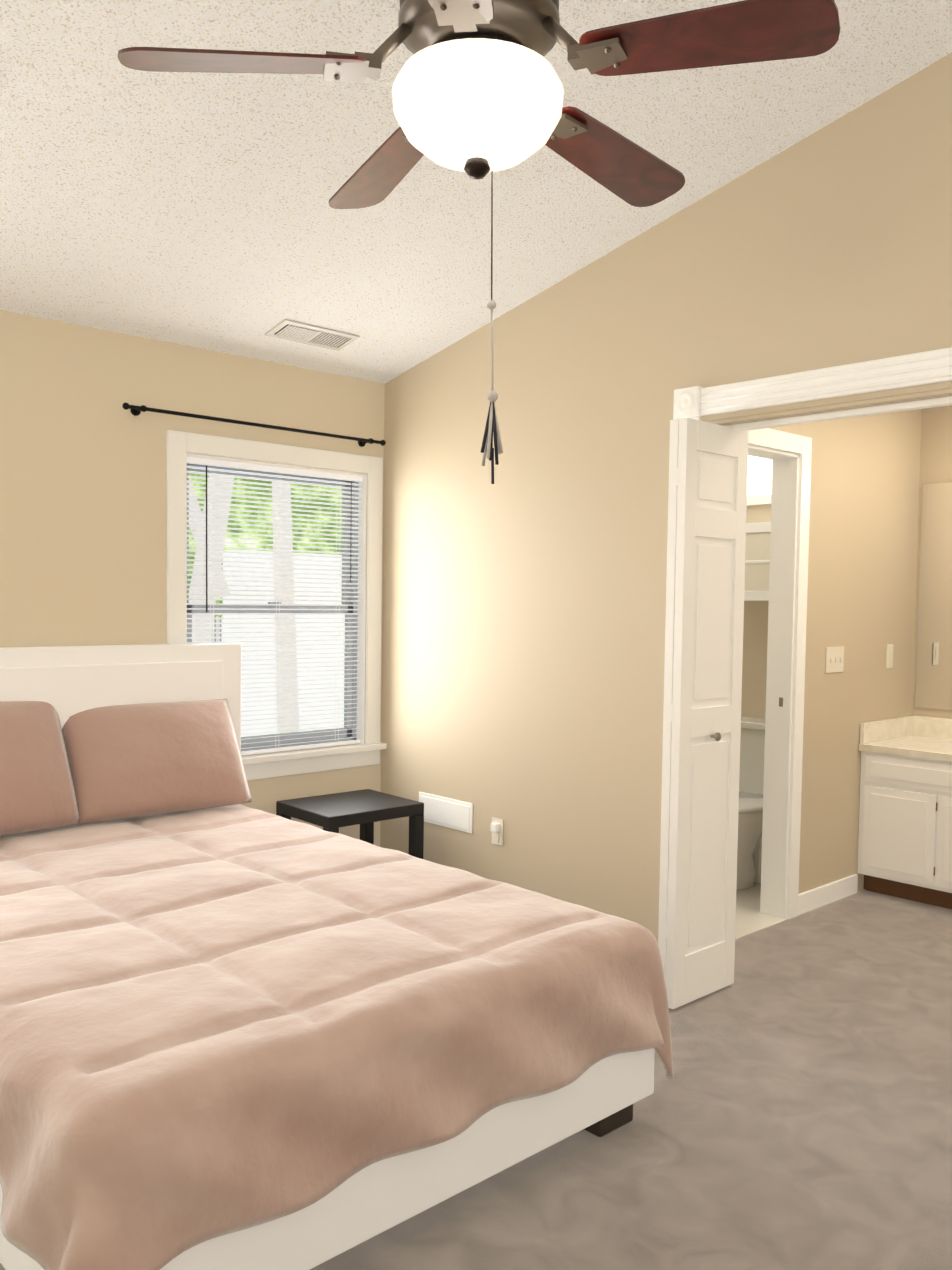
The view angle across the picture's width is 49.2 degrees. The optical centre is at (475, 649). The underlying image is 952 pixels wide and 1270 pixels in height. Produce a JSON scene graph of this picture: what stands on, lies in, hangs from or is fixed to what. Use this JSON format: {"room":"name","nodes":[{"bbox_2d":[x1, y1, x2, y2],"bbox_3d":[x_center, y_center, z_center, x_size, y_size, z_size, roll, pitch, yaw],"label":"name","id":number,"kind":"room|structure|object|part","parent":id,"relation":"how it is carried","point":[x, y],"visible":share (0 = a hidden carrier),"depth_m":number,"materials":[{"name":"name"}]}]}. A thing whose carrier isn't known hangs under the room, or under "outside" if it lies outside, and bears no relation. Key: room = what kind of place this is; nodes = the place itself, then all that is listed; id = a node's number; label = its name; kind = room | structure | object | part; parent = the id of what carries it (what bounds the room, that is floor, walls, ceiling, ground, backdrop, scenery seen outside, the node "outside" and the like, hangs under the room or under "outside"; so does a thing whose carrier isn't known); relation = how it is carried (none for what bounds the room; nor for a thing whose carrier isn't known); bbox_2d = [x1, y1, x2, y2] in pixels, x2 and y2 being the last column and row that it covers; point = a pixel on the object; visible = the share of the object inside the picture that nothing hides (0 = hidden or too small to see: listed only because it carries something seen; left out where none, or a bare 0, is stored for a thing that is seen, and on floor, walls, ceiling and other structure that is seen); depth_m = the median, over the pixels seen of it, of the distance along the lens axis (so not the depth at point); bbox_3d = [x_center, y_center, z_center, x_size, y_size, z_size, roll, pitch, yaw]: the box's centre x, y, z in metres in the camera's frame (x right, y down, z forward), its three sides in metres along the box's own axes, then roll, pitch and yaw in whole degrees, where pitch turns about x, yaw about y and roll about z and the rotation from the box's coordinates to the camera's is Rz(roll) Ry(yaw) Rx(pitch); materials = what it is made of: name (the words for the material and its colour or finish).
{"room":"bedroom","nodes":[
{"label":"bedroom","id":0,"kind":"room"},
{"bbox_2d":[0,310,384,846],"bbox_3d":[-0.957,-0.053,4.686,5.950,2.440,0.120,-2,4,-43],"label":"wall","id":1,"kind":"structure","parent":0,"point":[83,526],"depth_m":4.12,"materials":[{"name":"beige paint"}]},
{"bbox_2d":[122,403,385,446],"bbox_3d":[-0.925,-0.968,4.515,1.296,0.040,0.088,-2,4,-43],"label":"curtain rod","id":2,"kind":"object","parent":1,"relation":"attached to","point":[137,410],"visible":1,"depth_m":4.41,"materials":[{"name":"black metal"}]},
{"bbox_2d":[166,430,386,780],"bbox_3d":[-0.897,-0.171,4.696,1.141,1.487,0.165,-2,4,-43],"label":"window","id":3,"kind":"structure","parent":1,"relation":"in","point":[310,734],"depth_m":4.81,"materials":[{"name":"white plastic"}]},
{"bbox_2d":[187,456,361,754],"bbox_3d":[-0.891,-0.178,4.689,0.915,1.283,0.042,-2,4,-43],"label":"window blind","id":4,"kind":"object","parent":3,"relation":"attached to","point":[253,467],"visible":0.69,"depth_m":4.68,"materials":[{"name":"white plastic"}]},
{"bbox_2d":[0,890,951,1269],"bbox_3d":[0.818,1.334,2.835,5.950,0.100,5.367,-2,4,-43],"label":"floor","id":5,"kind":"structure","parent":0,"point":[794,1112],"depth_m":2.69,"materials":[{"name":"carpet"}]},
{"bbox_2d":[0,643,672,1269],"bbox_3d":[-0.846,0.644,3.087,1.686,1.205,2.380,-2,4,-43],"label":"bed","id":6,"kind":"object","parent":5,"relation":"on","point":[236,1033],"visible":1,"depth_m":2.42,"materials":[{"name":"pink fabric"}]},
{"bbox_2d":[0,697,81,857],"bbox_3d":[-1.774,0.418,3.613,0.740,0.449,0.292,-2,4,-43],"label":"pillow","id":7,"kind":"object","parent":6,"relation":"on","point":[41,775],"depth_m":3.72,"materials":[{"name":"pink fabric"}]},
{"bbox_2d":[57,698,252,823],"bbox_3d":[-1.257,0.423,4.105,0.715,0.411,0.298,-2,4,-43],"label":"pillow","id":8,"kind":"object","parent":6,"relation":"on","point":[145,760],"depth_m":4.01,"materials":[{"name":"pink fabric"}]},
{"bbox_2d":[276,789,423,858],"bbox_3d":[-0.562,0.927,4.626,0.514,0.500,0.447,-2,4,-43],"label":"side table","id":9,"kind":"object","parent":5,"relation":"on","point":[365,809],"visible":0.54,"depth_m":4.57,"materials":[{"name":"black wood"}]},
{"bbox_2d":[857,715,951,908],"bbox_3d":[2.607,0.802,4.658,0.576,0.835,1.606,-2,4,-43],"label":"bathroom vanity","id":10,"kind":"object","parent":5,"relation":"on","point":[905,834],"visible":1,"depth_m":4.91,"materials":[{"name":"white wood"}]},
{"bbox_2d":[0,0,951,383],"bbox_3d":[0.090,-1.749,1.880,3.722,1.249,5.247,-2,4,-43],"label":"ceiling","id":11,"kind":"structure","parent":0,"point":[190,208],"depth_m":3.24,"materials":[{"name":"white paint"}]},
{"bbox_2d":[265,319,359,350],"bbox_3d":[-0.683,-1.318,4.359,0.370,0.041,0.153,-2,4,-43],"label":"ceiling vent","id":12,"kind":"object","parent":11,"relation":"in","point":[305,333],"visible":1,"depth_m":4.34,"materials":[{"name":"white metal"}]},
{"bbox_2d":[118,0,839,483],"bbox_3d":[0.027,-1.012,2.054,1.245,1.369,1.280,-2,4,-43],"label":"ceiling fan","id":13,"kind":"object","parent":11,"relation":"hanging from","point":[478,90],"visible":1,"depth_m":1.92,"materials":[{"name":"brown wood"}]},
{"bbox_2d":[380,52,951,942],"bbox_3d":[1.345,-0.511,3.216,0.120,3.563,5.127,-2,4,-43],"label":"wall","id":14,"kind":"structure","parent":0,"point":[522,640],"depth_m":4.07,"materials":[{"name":"beige paint"}]},
{"bbox_2d":[419,792,472,833],"bbox_3d":[-0.143,0.744,4.754,0.008,0.135,0.370,-2,4,-43],"label":"access panel","id":15,"kind":"object","parent":14,"relation":"attached to","point":[449,813],"visible":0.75,"depth_m":4.73,"materials":[{"name":"white plastic"}]},
{"bbox_2d":[491,817,503,845],"bbox_3d":[0.085,0.789,4.497,0.030,0.115,0.070,-2,4,-43],"label":"electrical outlet","id":16,"kind":"object","parent":14,"relation":"attached to","point":[497,824],"visible":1,"depth_m":4.49,"materials":[{"name":"beige plastic"}]},
{"bbox_2d":[658,418,748,1008],"bbox_3d":[0.814,0.220,3.651,0.374,2.022,0.108,-2,4,-43],"label":"bifold door","id":17,"kind":"structure","parent":14,"relation":"in","point":[706,533],"depth_m":3.60,"materials":[{"name":"white wood"}]},
{"bbox_2d":[673,347,951,431],"bbox_3d":[1.357,0.185,3.210,0.174,2.173,1.768,-2,4,-43],"label":"door frame","id":18,"kind":"structure","parent":14,"relation":"attached to","point":[889,373],"depth_m":3.35,"materials":[{"name":"white wood"}]},
{"bbox_2d":[741,504,770,718],"bbox_3d":[1.384,-0.072,5.763,0.120,2.440,1.507,-2,4,-43],"label":"wall","id":19,"kind":"structure","parent":0,"point":[754,661],"depth_m":5.56,"materials":[{"name":"beige paint"}]},
{"bbox_2d":[744,522,770,600],"bbox_3d":[1.550,-0.451,5.355,0.172,0.400,0.500,-2,4,-43],"label":"shelf","id":20,"kind":"object","parent":19,"relation":"attached to","point":[757,562],"visible":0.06,"depth_m":5.34,"materials":[{"name":"white wood"}]},
{"bbox_2d":[747,455,772,505],"bbox_3d":[1.430,-1.014,5.578,0.018,0.480,1.100,-2,4,-43],"label":"window","id":21,"kind":"structure","parent":19,"relation":"in","point":[759,482],"depth_m":5.51,"materials":[{"name":"white glass"}]},
{"bbox_2d":[748,428,811,918],"bbox_3d":[1.105,0.142,4.389,0.862,2.138,0.138,-2,4,-43],"label":"door frame","id":22,"kind":"structure","parent":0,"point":[789,454],"depth_m":4.61,"materials":[{"name":"white wood"}]},
{"bbox_2d":[735,883,865,939],"bbox_3d":[0.771,1.167,5.172,1.638,0.004,1.642,-2,4,-43],"label":"floor","id":23,"kind":"structure","parent":0,"point":[750,918],"depth_m":4.68,"materials":[{"name":"white tile"}]},
{"bbox_2d":[736,716,764,890],"bbox_3d":[1.337,0.774,5.231,0.702,0.791,0.510,-2,4,-43],"label":"toilet","id":24,"kind":"object","parent":23,"relation":"on","point":[751,785],"visible":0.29,"depth_m":5.20,"materials":[{"name":"white ceramic"}]},
{"bbox_2d":[798,874,857,914],"bbox_3d":[0.648,1.242,2.670,5.240,0.095,5.127,-2,4,-43],"label":"baseboard","id":25,"kind":"structure","parent":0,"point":[814,898],"depth_m":4.87,"materials":[{"name":"white wood"}]},
{"bbox_2d":[770,409,921,893],"bbox_3d":[1.474,-0.021,4.726,2.108,2.440,0.131,-2,4,-43],"label":"wall","id":26,"kind":"structure","parent":0,"point":[863,527],"depth_m":4.94,"materials":[{"name":"beige paint"}]},
{"bbox_3d":[1.661,0.046,4.823,0.172,0.119,0.011,-2,4,-43],"label":"light switch plates","id":27,"kind":"part","parent":26,"relation":"part of","materials":[{"name":"white plastic"}]},
{"bbox_3d":[2.067,0.034,5.203,0.077,0.119,0.011,-2,4,-43],"label":"light switch plates","id":28,"kind":"part","parent":26,"relation":"part of","materials":[{"name":"white plastic"}]},
{"bbox_2d":[912,405,951,718],"bbox_3d":[3.123,0.009,4.588,0.130,2.440,2.590,-2,4,-43],"label":"vanity mirror","id":29,"kind":"object","parent":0,"point":[933,688],"depth_m":5.31,"materials":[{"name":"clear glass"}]},
{"label":"outside","id":30,"kind":"structure","parent":0,"visible":0},
{"bbox_2d":[189,473,344,736],"bbox_3d":[-2.705,-1.948,6.490,17.710,7.000,1.130,-2,4,-43],"label":"window glass","id":31,"kind":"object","parent":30,"point":[295,719],"depth_m":7.98,"materials":[{"name":"clear glass"}]}
]}

